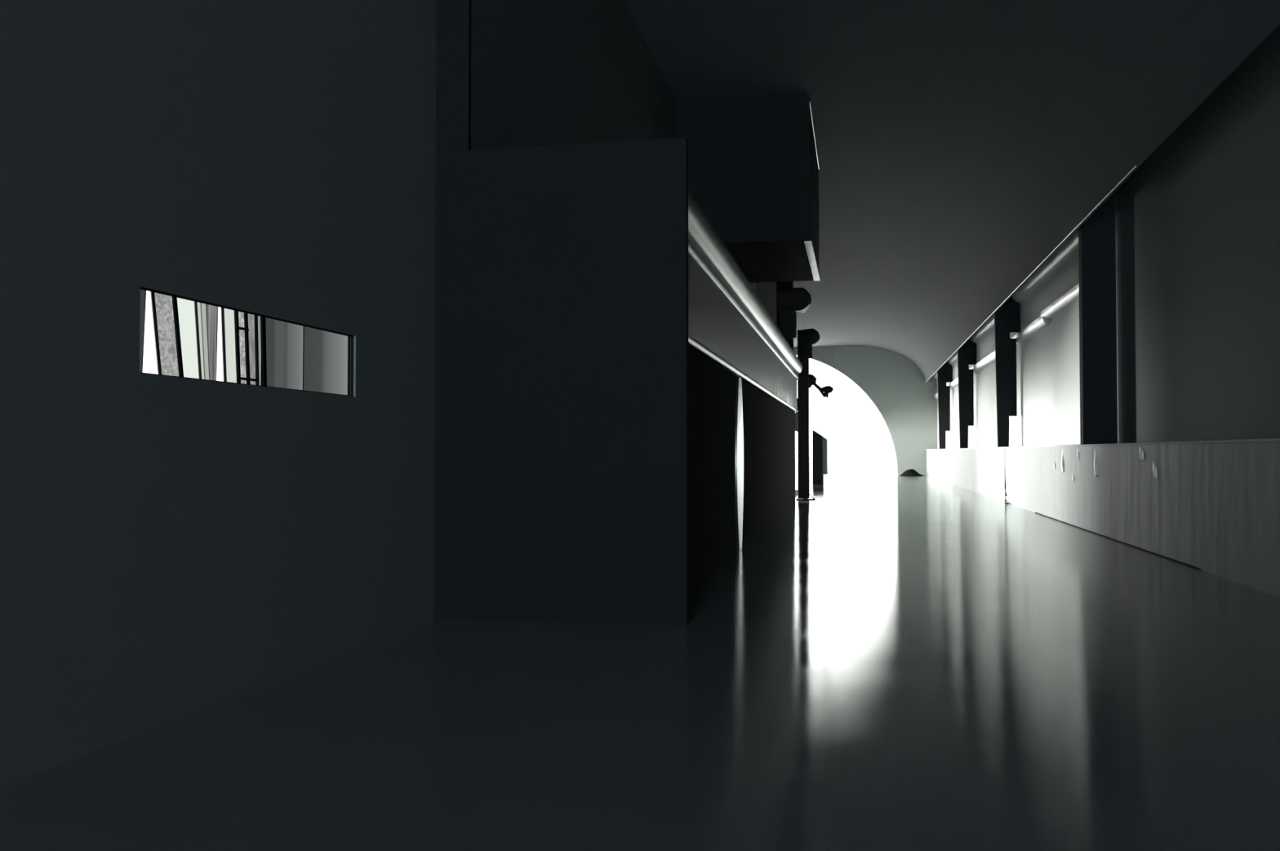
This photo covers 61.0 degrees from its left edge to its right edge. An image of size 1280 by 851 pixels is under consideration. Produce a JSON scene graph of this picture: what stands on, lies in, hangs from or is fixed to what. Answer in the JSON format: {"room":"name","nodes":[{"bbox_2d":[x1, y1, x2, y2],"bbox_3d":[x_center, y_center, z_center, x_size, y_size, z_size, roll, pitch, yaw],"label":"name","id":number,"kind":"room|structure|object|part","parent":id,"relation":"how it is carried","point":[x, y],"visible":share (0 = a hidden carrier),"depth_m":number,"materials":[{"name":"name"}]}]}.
{"room":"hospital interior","nodes":[
{"label":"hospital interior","id":0,"kind":"room"},
{"bbox_2d":[0,0,436,788],"bbox_3d":[-5.367,-2.379,-10.547,0.350,6.650,37.700,0,-1,11],"label":"wall","id":1,"kind":"structure","parent":0,"point":[172,548],"depth_m":5.04,"materials":[{"name":"grey paint"}]},
{"bbox_2d":[139,287,353,396],"bbox_3d":[-1.955,-0.385,5.631,0.018,0.370,2.030,0,-1,11],"label":"window","id":2,"kind":"structure","parent":1,"relation":"in","point":[181,337],"depth_m":5.12,"materials":[{"name":"glass"}]},
{"bbox_3d":[-2.150,-0.408,4.672,0.005,0.370,0.072,0,-1,11],"label":"pane","id":3,"kind":"part","parent":2,"relation":"part of","materials":[{"name":"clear glass"}]},
{"bbox_3d":[-2.136,-0.406,4.742,0.005,0.370,0.111,0,-1,11],"label":"pane","id":4,"kind":"part","parent":2,"relation":"part of","materials":[{"name":"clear glass"}]},
{"bbox_3d":[-2.116,-0.404,4.843,0.005,0.370,0.215,0,-1,11],"label":"pane","id":5,"kind":"part","parent":2,"relation":"part of","materials":[{"name":"clear glass"}]},
{"bbox_3d":[-2.086,-0.400,4.993,0.005,0.370,0.210,0,-1,11],"label":"pane","id":6,"kind":"part","parent":2,"relation":"part of","materials":[{"name":"clear glass"}]},
{"bbox_3d":[-2.065,-0.398,5.095,0.005,0.370,0.089,0,-1,11],"label":"pane","id":7,"kind":"part","parent":2,"relation":"part of","materials":[{"name":"clear glass"}]},
{"bbox_3d":[-2.057,-0.397,5.138,0.005,0.370,0.079,0,-1,11],"label":"pane","id":8,"kind":"part","parent":2,"relation":"part of","materials":[{"name":"clear glass"}]},
{"bbox_3d":[-2.046,-0.396,5.189,0.005,0.370,0.096,0,-1,11],"label":"pane","id":9,"kind":"part","parent":2,"relation":"part of","materials":[{"name":"clear glass"}]},
{"bbox_3d":[-2.033,-0.394,5.258,0.005,0.370,0.065,0,-1,11],"label":"pane","id":10,"kind":"part","parent":2,"relation":"part of","materials":[{"name":"clear glass"}]},
{"bbox_3d":[-2.018,-0.392,5.332,0.005,0.370,0.146,0,-1,11],"label":"pane","id":11,"kind":"part","parent":2,"relation":"part of","materials":[{"name":"clear glass"}]},
{"bbox_3d":[-1.997,-0.390,5.434,0.005,0.370,0.122,0,-1,11],"label":"pane","id":12,"kind":"part","parent":2,"relation":"part of","materials":[{"name":"clear glass"}]},
{"bbox_3d":[-1.980,-0.388,5.520,0.005,0.370,0.112,0,-1,11],"label":"pane","id":13,"kind":"part","parent":2,"relation":"part of","materials":[{"name":"clear glass"}]},
{"bbox_3d":[-1.963,-0.386,5.606,0.005,0.370,0.052,0,-1,11],"label":"pane","id":14,"kind":"part","parent":2,"relation":"part of","materials":[{"name":"clear glass"}]},
{"bbox_3d":[-1.955,-0.385,5.643,0.005,0.370,0.064,0,-1,11],"label":"pane","id":15,"kind":"part","parent":2,"relation":"part of","materials":[{"name":"clear glass"}]},
{"bbox_3d":[-1.765,-0.361,6.609,0.006,0.370,0.016,0,-1,11],"label":"pane","id":16,"kind":"part","parent":2,"relation":"part of","materials":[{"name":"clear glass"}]},
{"bbox_2d":[265,317,302,390],"bbox_3d":[-1.918,-0.395,5.850,0.020,0.420,0.455,0,-1,11],"label":"curtain","id":17,"kind":"object","parent":1,"relation":"hanging from","point":[284,340],"visible":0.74,"depth_m":5.87,"materials":[{"name":"fabric"}]},
{"bbox_2d":[302,326,347,395],"bbox_3d":[-1.821,-0.383,6.332,0.020,0.420,0.572,0,-1,11],"label":"curtain","id":18,"kind":"object","parent":1,"relation":"hanging from","point":[325,353],"visible":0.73,"depth_m":6.32,"materials":[{"name":"fabric"}]},
{"bbox_2d":[433,0,795,626],"bbox_3d":[1.056,-1.723,16.765,2.190,6.650,18.400,0,-1,11],"label":"wall","id":19,"kind":"structure","parent":0,"point":[584,451],"depth_m":7.74,"materials":[{"name":"grey paint"}]},
{"bbox_2d":[734,377,743,550],"bbox_3d":[1.219,0.466,13.313,0.041,2.100,0.620,0,-1,11],"label":"metal strip","id":20,"kind":"object","parent":19,"relation":"attached to","point":[739,441],"visible":1,"depth_m":13.20,"materials":[{"name":"silver metal"}]},
{"bbox_2d":[688,187,802,413],"bbox_3d":[1.931,-1.139,16.729,0.215,1.250,18.500,0,-1,11],"label":"fascia beam","id":21,"kind":"structure","parent":19,"relation":"attached to","point":[729,325],"depth_m":11.99,"materials":[{"name":"grey metal"}]},
{"bbox_3d":[1.912,-1.364,16.738,0.075,0.140,18.500,0,-1,11],"label":"rail","id":22,"kind":"part","parent":21,"relation":"part of","materials":[{"name":"grey metal"}]},
{"bbox_2d":[777,287,811,337],"bbox_3d":[2.887,-2.116,20.284,0.621,0.925,0.470,0,-1,11],"label":"lamp post","id":23,"kind":"object","parent":21,"relation":"on","point":[792,301],"visible":0.99,"depth_m":20.16,"materials":[{"name":"black metal"}]},
{"bbox_3d":[2.777,-2.092,20.357,0.295,0.880,0.300,0,-1,11],"label":"post","id":24,"kind":"part","parent":23,"relation":"part of","materials":[{"name":"black metal"}]},
{"bbox_2d":[0,474,1279,850],"bbox_3d":[-0.892,1.688,14.065,15.900,0.300,87.900,0,-1,11],"label":"floor","id":25,"kind":"structure","parent":0,"point":[891,663],"depth_m":4.75,"materials":[{"name":"concrete"}]},
{"bbox_2d":[795,328,819,500],"bbox_3d":[4.194,-0.300,27.079,0.570,4.301,0.920,0,-1,11],"label":"lamp post","id":26,"kind":"object","parent":25,"relation":"on","point":[808,338],"visible":1,"depth_m":27.23,"materials":[{"name":"black metal"}]},
{"bbox_3d":[4.114,-0.284,27.340,0.280,4.240,0.200,0,-1,11],"label":"post","id":27,"kind":"part","parent":26,"relation":"part of","materials":[{"name":"black metal"}]},
{"bbox_2d":[808,373,833,398],"bbox_3d":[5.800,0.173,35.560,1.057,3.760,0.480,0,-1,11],"label":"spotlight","id":28,"kind":"object","parent":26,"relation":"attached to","point":[824,391],"visible":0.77,"depth_m":35.48,"materials":[{"name":"black paint"}]},
{"bbox_3d":[5.875,-1.165,35.577,0.438,0.518,0.120,0,-1,11],"label":"arm","id":29,"kind":"part","parent":28,"relation":"part of","materials":[{"name":"black paint"}]},
{"bbox_2d":[812,430,827,484],"bbox_3d":[6.672,1.169,40.207,0.510,1.993,1.500,0,-1,11],"label":"tall cabinet","id":30,"kind":"object","parent":25,"relation":"on","point":[820,444],"visible":1,"depth_m":39.50,"materials":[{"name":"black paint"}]},
{"bbox_3d":[6.849,1.114,40.173,0.150,1.380,1.300,0,-1,11],"label":"panel","id":31,"kind":"part","parent":30,"relation":"part of","materials":[{"name":"grey"}]},
{"bbox_2d":[900,469,923,475],"bbox_3d":[13.473,2.325,53.760,1.240,0.331,1.000,0,-1,11],"label":"rubble heap","id":32,"kind":"object","parent":25,"relation":"on","point":[911,472],"visible":0.86,"depth_m":53.42,"materials":[{"name":"grey stone"}]},
{"bbox_2d":[776,281,793,350],"bbox_3d":[-1.196,-1.462,27.669,9.980,6.650,2.700,0,-1,11],"label":"wall","id":33,"kind":"structure","parent":0,"point":[780,285],"depth_m":27.82,"materials":[{"name":"black paint"}]},
{"bbox_2d":[795,398,797,431],"bbox_3d":[-0.085,-0.309,31.907,9.280,0.950,6.100,0,-1,11],"label":"ceiling","id":34,"kind":"structure","parent":0,"point":[796,414],"depth_m":30.93,"materials":[{"name":"black paint"}]},
{"bbox_2d":[793,346,937,475],"bbox_3d":[7.689,-0.935,56.887,15.900,7.000,0.500,0,-1,11],"label":"wall","id":35,"kind":"structure","parent":0,"point":[908,406],"depth_m":55.52,"materials":[{"name":"grey paint"}]},
{"bbox_2d":[623,0,1279,384],"bbox_3d":[-0.951,-4.327,13.915,15.900,2.480,87.300,0,-1,11],"label":"ceiling","id":36,"kind":"structure","parent":0,"point":[959,143],"depth_m":15.57,"materials":[{"name":"paint"}]},
{"bbox_2d":[675,93,820,282],"bbox_3d":[1.962,-3.853,18.573,2.075,2.245,4.000,0,-1,11],"label":"ceiling box","id":37,"kind":"object","parent":36,"relation":"hanging from","point":[753,166],"visible":0.98,"depth_m":16.63,"materials":[{"name":"black paint"}]},
{"bbox_2d":[926,23,1279,597],"bbox_3d":[6.382,-1.214,12.368,0.942,5.420,87.300,0,-1,11],"label":"wall","id":38,"kind":"structure","parent":0,"point":[1197,222],"depth_m":13.13,"materials":[{"name":"paint"}]},
{"bbox_2d":[937,360,952,448],"bbox_3d":[13.012,-1.028,46.353,0.614,4.060,0.140,0,-1,11],"label":"pier","id":39,"kind":"object","parent":38,"relation":"attached to","point":[944,375],"visible":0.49,"depth_m":46.29,"materials":[{"name":"black paint"}]},
{"bbox_2d":[957,337,976,448],"bbox_3d":[11.123,-1.254,36.943,0.614,4.060,0.140,0,-1,11],"label":"pier","id":40,"kind":"object","parent":38,"relation":"attached to","point":[966,353],"visible":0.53,"depth_m":36.88,"materials":[{"name":"black paint"}]},
{"bbox_2d":[934,316,1048,399],"bbox_3d":[11.780,-1.835,38.998,0.130,0.220,33.000,0,-1,11],"label":"trim","id":41,"kind":"structure","parent":38,"relation":"attached to","point":[1040,323],"depth_m":26.34,"materials":[{"name":"grey metal"}]},
{"bbox_2d":[933,228,1078,379],"bbox_3d":[11.146,-3.025,36.094,0.220,0.420,39.000,0,-1,11],"label":"trim","id":42,"kind":"structure","parent":38,"relation":"attached to","point":[1070,246],"depth_m":23.28,"materials":[{"name":"grey metal"}]},
{"bbox_2d":[1004,473,1008,504],"bbox_3d":[8.480,1.169,25.180,0.059,1.290,0.758,0,-1,16],"label":"cord","id":43,"kind":"object","parent":38,"relation":"attached to","point":[1006,503],"visible":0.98,"depth_m":25.39,"materials":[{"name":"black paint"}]},
{"bbox_2d":[994,295,1020,447],"bbox_3d":[9.115,-1.494,26.946,0.614,4.060,0.140,0,-1,11],"label":"pier","id":44,"kind":"object","parent":38,"relation":"attached to","point":[1007,317],"visible":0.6,"depth_m":26.88,"materials":[{"name":"black paint"}]},
{"bbox_2d":[924,165,1136,383],"bbox_3d":[10.237,-2.635,34.226,0.024,0.024,43.000,0,-1,11],"label":"trim","id":45,"kind":"structure","parent":38,"relation":"attached to","point":[1135,166],"depth_m":18.21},
{"bbox_2d":[1040,283,1079,319],"bbox_3d":[8.016,-2.379,20.281,0.140,0.190,5.600,0,-1,11],"label":"trim","id":46,"kind":"structure","parent":38,"relation":"attached to","point":[1071,296],"depth_m":20.83,"materials":[{"name":"grey metal"}]},
{"bbox_2d":[1078,191,1117,444],"bbox_3d":[7.099,-1.736,16.853,0.495,4.060,0.250,0,-1,11],"label":"pier","id":47,"kind":"object","parent":38,"relation":"attached to","point":[1096,235],"visible":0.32,"depth_m":16.73,"materials":[{"name":"black paint"}]},
{"bbox_2d":[933,438,1279,449],"bbox_3d":[6.004,0.203,12.410,0.112,0.030,87.300,0,-1,11],"label":"trim","id":48,"kind":"structure","parent":38,"relation":"attached to","point":[1268,440],"depth_m":12.35,"materials":[{"name":"paint"}]},
{"bbox_2d":[1035,512,1199,569],"bbox_3d":[6.713,1.581,16.162,0.012,0.014,10.400,0,-1,11],"label":"baseboard","id":49,"kind":"structure","parent":38,"relation":"attached to","point":[1180,562],"depth_m":13.86,"materials":[{"name":"black paint"}]},
{"label":"outside","id":50,"kind":"structure","parent":0,"visible":0},
{"bbox_2d":[795,462,897,475],"bbox_3d":[18.464,3.586,91.915,80.000,0.300,72.380,0,-1,11],"label":"floor","id":51,"kind":"structure","parent":50,"point":[833,468],"depth_m":81.58,"materials":[{"name":"grey"}]}
]}

